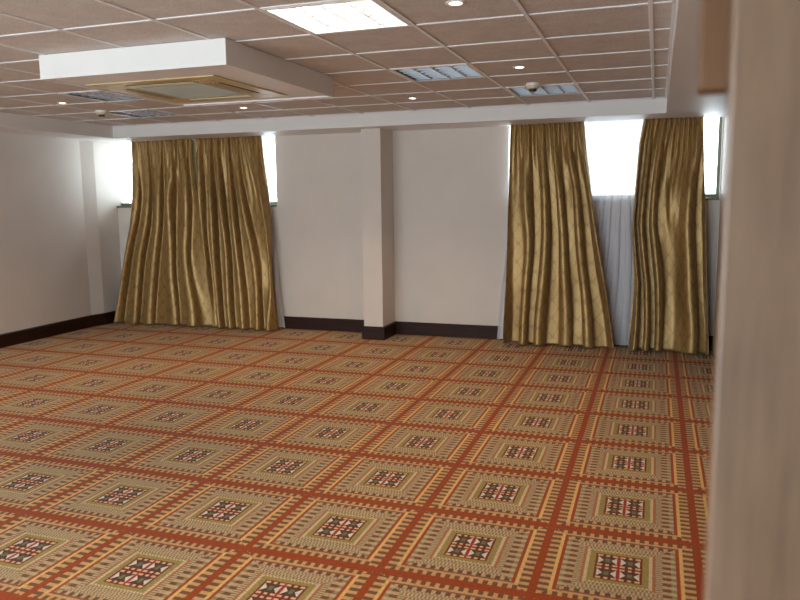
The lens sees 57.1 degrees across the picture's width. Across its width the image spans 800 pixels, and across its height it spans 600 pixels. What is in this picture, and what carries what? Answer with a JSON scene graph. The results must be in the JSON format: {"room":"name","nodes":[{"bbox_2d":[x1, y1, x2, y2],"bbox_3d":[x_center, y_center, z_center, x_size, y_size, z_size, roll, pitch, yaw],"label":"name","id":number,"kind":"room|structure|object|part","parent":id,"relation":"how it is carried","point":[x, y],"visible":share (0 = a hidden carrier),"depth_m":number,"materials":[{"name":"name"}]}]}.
{"room":"empty function room","nodes":[
{"label":"empty function room","id":0,"kind":"room"},
{"bbox_2d":[0,133,128,333],"bbox_3d":[-5.503,-0.449,5.354,0.285,2.750,10.220,2,8,19],"label":"wall","id":1,"kind":"structure","parent":0,"point":[60,256],"depth_m":8.93,"materials":[{"name":"paint"}]},
{"bbox_2d":[0,311,114,347],"bbox_3d":[-5.365,0.842,5.489,0.067,0.152,9.740,2,8,19],"label":"baseboard","id":2,"kind":"structure","parent":1,"relation":"attached to","point":[48,330],"depth_m":8.91,"materials":[{"name":"brown wood"}]},
{"bbox_2d":[0,322,713,599],"bbox_3d":[-1.868,1.093,4.303,7.945,0.100,10.220,2,8,19],"label":"floor","id":3,"kind":"structure","parent":0,"point":[138,461],"depth_m":4.43,"materials":[{"name":"carpet"}]},
{"bbox_2d":[0,0,726,142],"bbox_3d":[-1.989,-1.407,3.658,6.345,0.020,9.120,2,8,19],"label":"ceiling","id":4,"kind":"structure","parent":0,"point":[63,14],"depth_m":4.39,"materials":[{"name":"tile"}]},
{"bbox_2d":[95,110,106,116],"bbox_3d":[-2.992,-1.868,7.374,0.112,0.062,0.112,2,8,19],"label":"smoke detector","id":5,"kind":"object","parent":4,"relation":"attached to","point":[101,113],"visible":1,"depth_m":7.34,"materials":[{"name":"white plastic"}]},
{"bbox_2d":[114,139,212,326],"bbox_3d":[-3.071,-0.849,9.434,1.436,2.360,0.263,2,8,19],"label":"curtain","id":6,"kind":"object","parent":4,"relation":"hanging from","point":[163,280],"visible":1,"depth_m":9.42,"materials":[{"name":"gold fabric"}]},
{"bbox_2d":[39,38,333,105],"bbox_3d":[-1.366,-1.517,5.034,1.330,0.145,1.470,2,8,19],"label":"ceiling box","id":7,"kind":"object","parent":4,"relation":"attached to","point":[222,57],"visible":0.81,"depth_m":4.46,"materials":[{"name":"paint"}]},
{"bbox_2d":[86,75,287,102],"bbox_3d":[-1.448,-1.461,5.140,0.974,0.013,0.974,2,8,19],"label":"air conditioner","id":8,"kind":"object","parent":7,"relation":"attached to","point":[205,87],"visible":1,"depth_m":5.03,"materials":[{"name":"beige plastic"}]},
{"bbox_2d":[136,84,243,97],"bbox_3d":[-1.448,-1.461,5.140,0.540,0.012,0.540,2,8,19],"label":"grille","id":9,"kind":"object","parent":8,"relation":"attached to","point":[185,90],"depth_m":5.12,"materials":[{"name":"beige metal"}]},
{"bbox_2d":[195,136,277,330],"bbox_3d":[-2.039,-0.812,9.060,1.117,2.355,0.231,2,8,19],"label":"curtain","id":10,"kind":"object","parent":4,"relation":"hanging from","point":[232,186],"visible":1,"depth_m":9.08,"materials":[{"name":"gold fabric"}]},
{"bbox_2d":[262,136,284,327],"bbox_3d":[-2.185,-0.841,9.297,1.565,2.359,0.034,2,8,19],"label":"sheer curtain","id":11,"kind":"object","parent":4,"relation":"hanging from","point":[275,271],"visible":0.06,"depth_m":9.14,"materials":[{"name":"white fabric"}]},
{"bbox_2d":[0,0,676,126],"bbox_3d":[-1.989,-1.394,3.660,6.345,0.006,9.120,2,8,19],"label":"grid","id":12,"kind":"object","parent":4,"relation":"attached to","point":[650,3],"visible":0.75,"depth_m":4.80,"materials":[{"name":"white metal"}]},
{"bbox_2d":[60,91,145,101],"bbox_3d":[-2.493,-1.803,6.330,0.563,0.098,0.578,2,8,19],"label":"fluorescent ceiling light","id":13,"kind":"object","parent":12,"relation":"attached to","point":[95,95],"visible":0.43,"depth_m":6.41,"materials":[{"name":"metal"}]},
{"bbox_3d":[-2.540,-1.758,6.199,0.531,0.032,0.016,2,8,19],"label":"cross blade","id":14,"kind":"part","parent":13,"relation":"part of","materials":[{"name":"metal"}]},
{"bbox_3d":[-2.509,-1.771,6.289,0.531,0.032,0.016,2,8,19],"label":"cross blade","id":15,"kind":"part","parent":13,"relation":"part of","materials":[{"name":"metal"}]},
{"bbox_3d":[-2.620,-1.783,6.378,0.028,0.038,0.546,2,8,19],"label":"long blade","id":16,"kind":"part","parent":13,"relation":"part of","materials":[{"name":"silver metal"}]},
{"bbox_3d":[-2.477,-1.784,6.379,0.531,0.032,0.016,2,8,19],"label":"cross blade","id":17,"kind":"part","parent":13,"relation":"part of","materials":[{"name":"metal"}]},
{"bbox_3d":[-2.493,-1.778,6.334,0.028,0.038,0.546,2,8,19],"label":"long blade","id":18,"kind":"part","parent":13,"relation":"part of","materials":[{"name":"silver metal"}]},
{"bbox_3d":[-2.446,-1.796,6.469,0.531,0.032,0.016,2,8,19],"label":"cross blade","id":19,"kind":"part","parent":13,"relation":"part of","materials":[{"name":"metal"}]},
{"bbox_3d":[-2.414,-1.809,6.559,0.531,0.032,0.016,2,8,19],"label":"cross blade","id":20,"kind":"part","parent":13,"relation":"part of","materials":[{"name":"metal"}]},
{"bbox_2d":[107,109,183,117],"bbox_3d":[-2.657,-1.983,7.645,0.563,0.098,0.578,2,8,19],"label":"fluorescent ceiling light","id":21,"kind":"object","parent":12,"relation":"attached to","point":[148,113],"visible":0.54,"depth_m":7.72,"materials":[{"name":"metal"}]},
{"bbox_3d":[-2.704,-1.938,7.513,0.531,0.032,0.016,2,8,19],"label":"cross blade","id":22,"kind":"part","parent":21,"relation":"part of","materials":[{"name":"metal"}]},
{"bbox_3d":[-2.785,-1.962,7.692,0.028,0.038,0.546,2,8,19],"label":"long blade","id":23,"kind":"part","parent":21,"relation":"part of","materials":[{"name":"silver metal"}]},
{"bbox_3d":[-2.673,-1.950,7.603,0.531,0.032,0.016,2,8,19],"label":"cross blade","id":24,"kind":"part","parent":21,"relation":"part of","materials":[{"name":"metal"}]},
{"bbox_3d":[-2.641,-1.963,7.693,0.531,0.032,0.016,2,8,19],"label":"cross blade","id":25,"kind":"part","parent":21,"relation":"part of","materials":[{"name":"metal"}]},
{"bbox_3d":[-2.610,-1.976,7.783,0.531,0.032,0.016,2,8,19],"label":"cross blade","id":26,"kind":"part","parent":21,"relation":"part of","materials":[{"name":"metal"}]},
{"bbox_3d":[-2.578,-1.989,7.874,0.531,0.032,0.016,2,8,19],"label":"cross blade","id":27,"kind":"part","parent":21,"relation":"part of","materials":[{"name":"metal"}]},
{"bbox_2d":[262,0,411,34],"bbox_3d":[-0.299,-1.463,3.688,0.563,0.098,0.578,2,8,19],"label":"fluorescent ceiling light","id":28,"kind":"object","parent":12,"relation":"attached to","point":[348,15],"visible":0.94,"depth_m":3.72,"materials":[{"name":"white plastic"}]},
{"bbox_3d":[-0.427,-1.443,3.736,0.028,0.038,0.546,2,8,19],"label":"long blade","id":29,"kind":"part","parent":28,"relation":"part of","materials":[{"name":"white plastic"}]},
{"bbox_3d":[-0.378,-1.405,3.467,0.531,0.032,0.016,2,8,19],"label":"cross blade","id":30,"kind":"part","parent":28,"relation":"part of","materials":[{"name":"metal"}]},
{"bbox_3d":[-0.346,-1.418,3.557,0.531,0.032,0.016,2,8,19],"label":"cross blade","id":31,"kind":"part","parent":28,"relation":"part of","materials":[{"name":"metal"}]},
{"bbox_3d":[-0.315,-1.431,3.647,0.531,0.032,0.016,2,8,19],"label":"cross blade","id":32,"kind":"part","parent":28,"relation":"part of","materials":[{"name":"metal"}]},
{"bbox_3d":[-0.299,-1.438,3.692,0.028,0.038,0.546,2,8,19],"label":"long blade","id":33,"kind":"part","parent":28,"relation":"part of","materials":[{"name":"white plastic"}]},
{"bbox_3d":[-0.283,-1.444,3.737,0.531,0.032,0.016,2,8,19],"label":"cross blade","id":34,"kind":"part","parent":28,"relation":"part of","materials":[{"name":"metal"}]},
{"bbox_3d":[-0.252,-1.457,3.827,0.531,0.032,0.016,2,8,19],"label":"cross blade","id":35,"kind":"part","parent":28,"relation":"part of","materials":[{"name":"metal"}]},
{"bbox_3d":[-0.220,-1.470,3.917,0.531,0.032,0.016,2,8,19],"label":"cross blade","id":36,"kind":"part","parent":28,"relation":"part of","materials":[{"name":"metal"}]},
{"bbox_3d":[-0.172,-1.434,3.648,0.028,0.038,0.546,2,8,19],"label":"long blade","id":37,"kind":"part","parent":28,"relation":"part of","materials":[{"name":"white plastic"}]},
{"bbox_2d":[391,64,484,81],"bbox_3d":[0.289,-1.703,5.373,0.563,0.098,0.578,2,8,19],"label":"fluorescent ceiling light","id":38,"kind":"object","parent":12,"relation":"attached to","point":[464,71],"visible":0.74,"depth_m":5.43,"materials":[{"name":"metal"}]},
{"bbox_3d":[0.162,-1.683,5.420,0.028,0.038,0.546,2,8,19],"label":"long blade","id":39,"kind":"part","parent":38,"relation":"part of","materials":[{"name":"silver metal"}]},
{"bbox_3d":[0.242,-1.658,5.241,0.531,0.032,0.016,2,8,19],"label":"cross blade","id":40,"kind":"part","parent":38,"relation":"part of","materials":[{"name":"metal"}]},
{"bbox_3d":[0.274,-1.671,5.331,0.531,0.032,0.016,2,8,19],"label":"cross blade","id":41,"kind":"part","parent":38,"relation":"part of","materials":[{"name":"metal"}]},
{"bbox_3d":[0.289,-1.678,5.376,0.028,0.038,0.546,2,8,19],"label":"long blade","id":42,"kind":"part","parent":38,"relation":"part of","materials":[{"name":"silver metal"}]},
{"bbox_3d":[0.305,-1.683,5.421,0.531,0.032,0.016,2,8,19],"label":"cross blade","id":43,"kind":"part","parent":38,"relation":"part of","materials":[{"name":"metal"}]},
{"bbox_3d":[0.336,-1.696,5.511,0.531,0.032,0.016,2,8,19],"label":"cross blade","id":44,"kind":"part","parent":38,"relation":"part of","materials":[{"name":"metal"}]},
{"bbox_3d":[0.368,-1.709,5.602,0.531,0.032,0.016,2,8,19],"label":"cross blade","id":45,"kind":"part","parent":38,"relation":"part of","materials":[{"name":"metal"}]},
{"bbox_3d":[0.417,-1.673,5.332,0.028,0.038,0.546,2,8,19],"label":"long blade","id":46,"kind":"part","parent":38,"relation":"part of","materials":[{"name":"silver metal"}]},
{"bbox_2d":[506,84,580,96],"bbox_3d":[1.238,-1.843,6.304,0.563,0.098,0.578,2,8,19],"label":"fluorescent ceiling light","id":47,"kind":"object","parent":12,"relation":"attached to","point":[565,88],"visible":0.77,"depth_m":6.38,"materials":[{"name":"metal"}]},
{"bbox_3d":[1.191,-1.798,6.172,0.531,0.032,0.016,2,8,19],"label":"cross blade","id":48,"kind":"part","parent":47,"relation":"part of","materials":[{"name":"metal"}]},
{"bbox_3d":[1.222,-1.810,6.262,0.531,0.032,0.016,2,8,19],"label":"cross blade","id":49,"kind":"part","parent":47,"relation":"part of","materials":[{"name":"metal"}]},
{"bbox_3d":[1.254,-1.823,6.353,0.531,0.032,0.016,2,8,19],"label":"cross blade","id":50,"kind":"part","parent":47,"relation":"part of","materials":[{"name":"metal"}]},
{"bbox_3d":[1.285,-1.836,6.443,0.531,0.032,0.016,2,8,19],"label":"cross blade","id":51,"kind":"part","parent":47,"relation":"part of","materials":[{"name":"metal"}]},
{"bbox_3d":[1.317,-1.849,6.533,0.531,0.032,0.016,2,8,19],"label":"cross blade","id":52,"kind":"part","parent":47,"relation":"part of","materials":[{"name":"metal"}]},
{"bbox_2d":[445,0,465,5],"bbox_3d":[0.261,-1.392,3.452,0.096,0.006,0.096,2,8,19],"label":"recessed light","id":53,"kind":"object","parent":4,"relation":"in","point":[451,2],"visible":1,"depth_m":3.44,"materials":[{"name":"white plastic"}]},
{"bbox_2d":[513,66,525,68],"bbox_3d":[0.842,-1.637,5.180,0.096,0.006,0.096,2,8,19],"label":"recessed light","id":54,"kind":"object","parent":4,"relation":"in","point":[515,67],"visible":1,"depth_m":5.17,"materials":[{"name":"white plastic"}]},
{"bbox_2d":[526,82,539,91],"bbox_3d":[1.074,-1.717,5.943,0.112,0.062,0.112,2,8,19],"label":"smoke detector","id":55,"kind":"object","parent":4,"relation":"attached to","point":[533,86],"visible":1,"depth_m":5.91,"materials":[{"name":"white plastic"}]},
{"bbox_2d":[503,122,613,349],"bbox_3d":[1.691,-0.675,7.769,1.169,2.358,0.265,2,8,19],"label":"curtain","id":56,"kind":"object","parent":4,"relation":"hanging from","point":[555,290],"visible":1,"depth_m":7.83,"materials":[{"name":"gold fabric"}]},
{"bbox_2d":[497,120,642,344],"bbox_3d":[2.037,-0.688,7.835,2.015,2.359,0.060,2,8,19],"label":"sheer curtain","id":57,"kind":"object","parent":4,"relation":"hanging from","point":[612,146],"visible":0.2,"depth_m":7.74,"materials":[{"name":"white fabric"}]},
{"bbox_2d":[628,116,708,354],"bbox_3d":[2.741,-0.640,7.419,0.784,2.357,0.249,2,8,19],"label":"curtain","id":58,"kind":"object","parent":4,"relation":"hanging from","point":[669,308],"visible":1,"depth_m":7.44,"materials":[{"name":"gold fabric"}]},
{"bbox_2d":[361,128,394,326],"bbox_3d":[-0.248,-0.745,8.464,0.230,2.366,0.404,2,8,19],"label":"wall pillar","id":59,"kind":"structure","parent":0,"point":[376,143],"depth_m":8.31,"materials":[{"name":"paint"}]},
{"bbox_2d":[362,322,395,339],"bbox_3d":[-0.243,0.354,8.594,0.274,0.152,0.404,2,8,19],"label":"baseboard","id":60,"kind":"structure","parent":59,"relation":"attached to","point":[368,332],"depth_m":8.42,"materials":[{"name":"brown wood"}]},
{"bbox_2d":[118,117,723,335],"bbox_3d":[-0.232,-0.982,8.769,7.420,2.750,0.240,2,8,19],"label":"wall","id":61,"kind":"structure","parent":0,"point":[450,186],"depth_m":8.54,"materials":[{"name":"paint"}]},
{"bbox_2d":[117,201,276,207],"bbox_3d":[-2.642,-1.667,9.444,2.411,0.943,0.150,2,8,19],"label":"window","id":62,"kind":"structure","parent":61,"relation":"in","point":[273,203],"depth_m":9.78,"materials":[{"name":"clear glass"}]},
{"bbox_3d":[-2.639,-1.207,9.476,2.393,0.024,0.089,2,8,19],"label":"sill","id":63,"kind":"part","parent":62,"relation":"part of","materials":[{"name":"white"}]},
{"bbox_3d":[-2.627,-1.681,9.485,2.411,0.925,0.060,2,8,19],"label":"frame","id":64,"kind":"part","parent":62,"relation":"part of","materials":[{"name":"white metal"}]},
{"bbox_2d":[278,316,363,331],"bbox_3d":[-2.010,0.259,9.427,3.656,0.152,0.022,2,8,19],"label":"baseboard","id":65,"kind":"structure","parent":61,"relation":"attached to","point":[308,323],"depth_m":9.05,"materials":[{"name":"brown wood"}]},
{"bbox_2d":[395,321,713,350],"bbox_3d":[1.591,0.389,8.188,3.501,0.152,0.022,2,8,19],"label":"baseboard","id":66,"kind":"structure","parent":61,"relation":"attached to","point":[404,328],"depth_m":8.52,"materials":[{"name":"brown wood"}]},
{"bbox_2d":[705,117,722,199],"bbox_3d":[2.215,-1.507,7.770,2.161,0.913,0.150,2,8,19],"label":"window","id":67,"kind":"structure","parent":61,"relation":"in","point":[715,196],"depth_m":7.45,"materials":[{"name":"clear glass"}]},
{"bbox_2d":[713,115,725,351],"bbox_3d":[1.757,-0.188,2.854,0.240,2.750,10.220,2,8,19],"label":"wall","id":68,"kind":"structure","parent":0,"point":[725,115],"depth_m":7.39,"materials":[{"name":"white paint"}]},
{"bbox_2d":[696,0,730,94],"bbox_3d":[0.586,-0.539,0.659,0.568,0.656,0.040,2,8,19],"label":"trim","id":69,"kind":"structure","parent":68,"relation":"attached to","point":[715,15],"depth_m":0.77,"materials":[{"name":"beige wood"}]},
{"bbox_2d":[703,0,799,599],"bbox_3d":[0.589,0.418,0.733,0.536,2.142,0.045,2,8,19],"label":"door","id":70,"kind":"structure","parent":68,"relation":"in","point":[752,542],"depth_m":0.73,"materials":[{"name":"brown wood"}]}
]}

